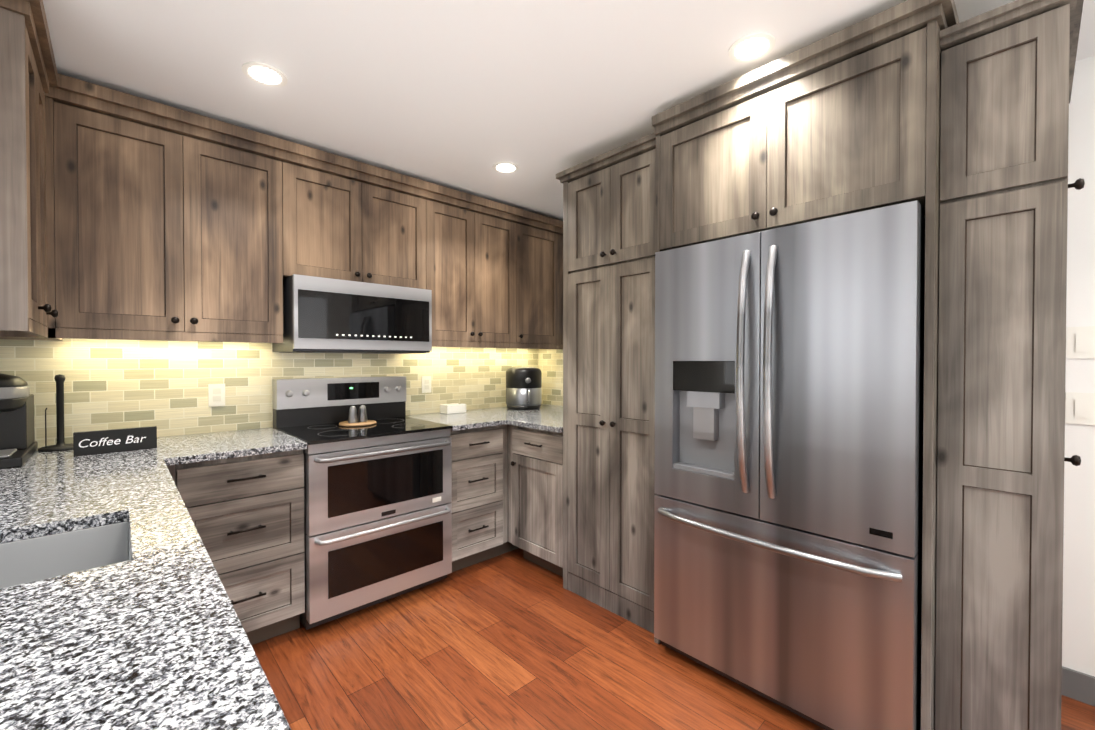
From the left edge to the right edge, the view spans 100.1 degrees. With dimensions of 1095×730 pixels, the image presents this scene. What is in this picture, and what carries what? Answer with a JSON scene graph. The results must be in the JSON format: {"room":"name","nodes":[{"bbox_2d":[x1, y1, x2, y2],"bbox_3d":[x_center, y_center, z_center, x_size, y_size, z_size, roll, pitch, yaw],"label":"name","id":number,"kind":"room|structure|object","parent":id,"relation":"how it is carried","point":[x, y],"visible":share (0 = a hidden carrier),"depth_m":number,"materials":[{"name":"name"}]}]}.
{"room":"kitchen","nodes":[
{"label":"kitchen","id":0,"kind":"room"},
{"bbox_2d":[0,338,537,447],"bbox_3d":[-1.282,0.047,2.934,3.790,2.430,0.120,-1,1,-43],"label":"wall","id":1,"kind":"structure","parent":0,"point":[111,384],"depth_m":2.36,"materials":[{"name":"tile"}]},
{"bbox_2d":[80,93,299,340],"bbox_3d":[-1.731,-0.615,2.195,0.877,0.930,0.328,-1,1,-43],"label":"upper cabinet","id":2,"kind":"object","parent":1,"relation":"attached to","point":[164,222],"depth_m":2.06,"materials":[{"name":"brown wood"}]},
{"bbox_2d":[208,384,224,405],"bbox_3d":[-1.741,0.157,2.416,0.072,0.116,0.008,-1,1,-43],"label":"outlet","id":3,"kind":"object","parent":1,"relation":"attached to","point":[216,394],"depth_m":2.41,"materials":[{"name":"white plastic"}]},
{"bbox_2d":[300,153,375,283],"bbox_3d":[-1.288,-0.772,2.609,0.464,0.625,0.328,-1,1,-43],"label":"upper cabinet","id":4,"kind":"object","parent":1,"relation":"attached to","point":[338,202],"depth_m":2.52,"materials":[{"name":"brown wood"}]},
{"bbox_2d":[272,274,431,353],"bbox_3d":[-1.127,-0.262,2.686,0.756,0.384,0.440,-1,1,-43],"label":"over-the-range microwave","id":5,"kind":"object","parent":4,"relation":"attached to","point":[324,315],"visible":1,"depth_m":2.47,"materials":[{"name":"metal"}]},
{"bbox_2d":[376,173,427,289],"bbox_3d":[-1.043,-0.775,2.840,0.463,0.625,0.328,-1,1,-43],"label":"upper cabinet","id":6,"kind":"object","parent":1,"relation":"attached to","point":[401,207],"depth_m":2.77,"materials":[{"name":"brown wood"}]},
{"bbox_2d":[422,376,430,392],"bbox_3d":[-0.855,0.138,3.248,0.072,0.116,0.008,-1,1,-43],"label":"outlet","id":7,"kind":"object","parent":1,"relation":"attached to","point":[426,380],"depth_m":3.24,"materials":[{"name":"white plastic"}]},
{"bbox_2d":[428,189,523,344],"bbox_3d":[-0.608,-0.627,3.249,0.855,0.930,0.328,-1,1,-43],"label":"upper cabinet","id":8,"kind":"object","parent":1,"relation":"attached to","point":[476,251],"depth_m":3.13,"materials":[{"name":"brown wood"}]},
{"bbox_2d":[524,217,562,348],"bbox_3d":[-0.179,-0.631,3.653,0.578,0.930,0.328,-1,1,-43],"label":"upper cabinet","id":9,"kind":"object","parent":1,"relation":"attached to","point":[543,242],"depth_m":3.57,"materials":[{"name":"brown wood"}]},
{"bbox_2d":[43,0,1094,220],"bbox_3d":[0.265,-1.200,1.273,3.790,0.100,5.000,-1,1,-43],"label":"ceiling","id":10,"kind":"structure","parent":0,"point":[462,95],"depth_m":1.76,"materials":[{"name":"white paint"}]},
{"bbox_2d":[242,62,287,86],"bbox_3d":[-1.122,-1.152,1.823,0.154,0.006,0.154,0,1,38],"label":"recessed light","id":11,"kind":"object","parent":10,"relation":"in","point":[258,72],"depth_m":1.82,"materials":[{"name":"white plastic"}]},
{"bbox_2d":[492,161,518,172],"bbox_3d":[-0.245,-1.162,2.701,0.154,0.006,0.154,0,1,38],"label":"recessed light","id":12,"kind":"object","parent":10,"relation":"in","point":[504,166],"depth_m":2.70,"materials":[{"name":"white plastic"}]},
{"bbox_2d":[729,32,775,62],"bbox_3d":[0.741,-1.150,1.665,0.154,0.006,0.154,0,1,38],"label":"recessed light","id":13,"kind":"object","parent":10,"relation":"in","point":[751,47],"depth_m":1.66,"materials":[{"name":"white plastic"}]},
{"bbox_2d":[251,548,1094,729],"bbox_3d":[0.265,1.330,1.301,3.790,0.100,5.000,-1,1,-43],"label":"floor","id":14,"kind":"structure","parent":0,"point":[513,640],"depth_m":1.91,"materials":[{"name":"brown wood"}]},
{"bbox_2d":[2,449,304,644],"bbox_3d":[-1.757,0.831,1.965,1.155,0.882,0.648,-1,1,-43],"label":"base cabinet","id":15,"kind":"object","parent":14,"relation":"on","point":[246,513],"visible":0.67,"depth_m":2.02,"materials":[{"name":"brown wood"}]},
{"bbox_2d":[272,376,451,629],"bbox_3d":[-1.030,0.663,2.594,0.758,1.165,0.722,-1,1,-43],"label":"range","id":16,"kind":"object","parent":14,"relation":"on","point":[377,513],"visible":0.98,"depth_m":2.39,"materials":[{"name":"metal"}]},
{"bbox_2d":[339,405,376,426],"bbox_3d":[-1.106,0.290,2.676,0.206,0.110,0.206,-1,1,-43],"label":"pepper shaker","id":17,"kind":"object","parent":16,"relation":"on","point":[355,421],"visible":1,"depth_m":2.64,"materials":[{"name":"silver metal"}]},
{"bbox_2d":[449,424,512,571],"bbox_3d":[-0.623,0.819,3.052,0.449,0.882,0.616,-1,1,-43],"label":"base cabinet","id":18,"kind":"object","parent":14,"relation":"on","point":[479,502],"depth_m":2.83,"materials":[{"name":"brown wood"}]},
{"bbox_2d":[508,425,562,576],"bbox_3d":[0.197,0.819,3.065,0.858,0.882,0.522,-1,1,-43],"label":"base cabinet","id":19,"kind":"object","parent":14,"relation":"on","point":[535,495],"visible":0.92,"depth_m":2.78,"materials":[{"name":"brown wood"}]},
{"bbox_2d":[556,133,655,632],"bbox_3d":[0.587,0.095,2.643,0.857,2.340,0.669,-1,1,-43],"label":"pantry cabinet","id":20,"kind":"object","parent":14,"relation":"on","point":[609,217],"visible":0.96,"depth_m":2.34,"materials":[{"name":"brown wood"}]},
{"bbox_2d":[654,200,924,729],"bbox_3d":[1.079,0.379,1.973,0.949,1.746,0.906,-1,1,-43],"label":"fridge","id":21,"kind":"object","parent":14,"relation":"on","point":[789,425],"visible":0.98,"depth_m":1.59,"materials":[{"name":"metal"}]},
{"bbox_2d":[652,0,958,729],"bbox_3d":[1.144,0.079,2.012,0.908,2.385,1.009,-1,1,-43],"label":"tall cabinet","id":22,"kind":"object","parent":14,"relation":"on","point":[847,120],"visible":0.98,"depth_m":1.57,"materials":[{"name":"brown wood"}]},
{"bbox_2d":[935,0,1084,729],"bbox_3d":[1.597,0.129,1.586,0.832,2.295,0.295,-1,1,-43],"label":"tall cabinet","id":23,"kind":"object","parent":14,"relation":"on","point":[1007,72],"visible":1,"depth_m":1.33,"materials":[{"name":"brown wood"}]},
{"bbox_3d":[-0.614,0.849,0.387,0.657,0.882,3.240,-1,1,-43],"label":"base cabinet","id":24,"kind":"object","parent":14,"relation":"on","visible":0},
{"bbox_2d":[0,448,290,729],"bbox_3d":[-0.826,0.490,0.608,0.660,0.234,3.898,-1,1,-43],"label":"countertop","id":25,"kind":"structure","parent":24,"relation":"on","point":[133,623],"depth_m":0.69,"materials":[{"name":"grey stone"}]},
{"bbox_2d":[0,374,37,468],"bbox_3d":[-2.103,0.194,1.698,0.250,0.332,0.440,-1,1,-43],"label":"coffee maker","id":26,"kind":"object","parent":25,"relation":"on","point":[18,445],"visible":1,"depth_m":1.73,"materials":[{"name":"black plastic"}]},
{"bbox_2d":[38,374,72,451],"bbox_3d":[-2.073,0.199,1.952,0.130,0.318,0.130,-1,1,-43],"label":"paper towel holder","id":27,"kind":"object","parent":25,"relation":"on","point":[60,445],"visible":0.96,"depth_m":1.94,"materials":[{"name":"black metal"}]},
{"bbox_2d":[73,426,156,455],"bbox_3d":[-1.777,0.312,1.894,0.250,0.092,0.026,-1,1,-43],"label":"sign","id":28,"kind":"object","parent":25,"relation":"on","point":[107,441],"visible":1,"depth_m":1.88,"materials":[{"name":"black"}]},
{"bbox_2d":[157,427,306,463],"bbox_3d":[-1.513,0.371,2.183,0.496,0.030,0.660,-1,1,-43],"label":"countertop","id":29,"kind":"structure","parent":24,"relation":"on","point":[191,448],"depth_m":2.07,"materials":[{"name":"grey stone"}]},
{"bbox_2d":[406,404,562,430],"bbox_3d":[-0.313,0.359,3.310,1.264,0.030,0.660,-1,1,-43],"label":"countertop","id":30,"kind":"structure","parent":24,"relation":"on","point":[487,417],"depth_m":3.08,"materials":[{"name":"grey stone"}]},
{"bbox_2d":[440,403,465,413],"bbox_3d":[-0.677,0.312,3.293,0.160,0.062,0.100,-1,1,-43],"label":"dish","id":31,"kind":"object","parent":30,"relation":"on","point":[453,408],"visible":1,"depth_m":3.25,"materials":[{"name":"white ceramic"}]},
{"bbox_2d":[506,367,541,409],"bbox_3d":[-0.177,0.177,3.577,0.280,0.325,0.307,-1,1,-43],"label":"air fryer","id":32,"kind":"object","parent":30,"relation":"on","point":[523,388],"visible":1,"depth_m":3.47,"materials":[{"name":"black plastic"}]},
{"bbox_2d":[504,412,562,432],"bbox_3d":[0.222,0.362,3.023,0.876,0.030,0.435,-1,1,-43],"label":"countertop","id":33,"kind":"structure","parent":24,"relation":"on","point":[547,421],"depth_m":2.88,"materials":[{"name":"grey stone"}]},
{"bbox_2d":[546,56,1094,676],"bbox_3d":[1.574,0.054,2.310,0.120,2.430,4.700,-1,1,-43],"label":"wall","id":34,"kind":"structure","parent":0,"point":[1078,636],"depth_m":1.74,"materials":[{"name":"white paint"}]},
{"bbox_2d":[538,349,562,405],"bbox_3d":[0.306,0.047,3.570,0.003,0.584,1.126,-1,1,-43],"label":"tile backsplash","id":35,"kind":"structure","parent":34,"relation":"attached to","point":[550,364],"depth_m":3.86,"materials":[{"name":"beige tile"}]},
{"bbox_2d":[1062,666,1094,705],"bbox_3d":[2.452,1.227,1.289,0.015,0.105,1.370,-1,1,-43],"label":"baseboard","id":36,"kind":"structure","parent":34,"relation":"attached to","point":[1078,685],"depth_m":1.74,"materials":[{"name":"grey"}]},
{"bbox_2d":[1065,392,1094,424],"bbox_3d":[2.023,0.165,1.738,0.010,0.120,0.080,-1,1,-43],"label":"light switch","id":37,"kind":"object","parent":34,"relation":"attached to","point":[1080,407],"depth_m":1.74,"materials":[{"name":"white plastic"}]},
{"bbox_2d":[1066,326,1094,357],"bbox_3d":[2.023,-0.085,1.736,0.010,0.120,0.080,-1,1,-43],"label":"light switch","id":38,"kind":"object","parent":34,"relation":"attached to","point":[1080,341],"depth_m":1.74,"materials":[{"name":"white plastic"}]},
{"bbox_3d":[-0.838,0.079,0.044,0.120,2.430,4.700,-1,1,-43],"label":"wall","id":39,"kind":"structure","parent":0,"visible":0},
{"bbox_2d":[0,0,57,336],"bbox_3d":[-1.822,-0.612,1.440,0.362,1.020,0.564,-1,1,-43],"label":"upper cabinet","id":40,"kind":"object","parent":39,"relation":"attached to","point":[28,71],"visible":1,"depth_m":1.35,"materials":[{"name":"brown wood"}]}
]}

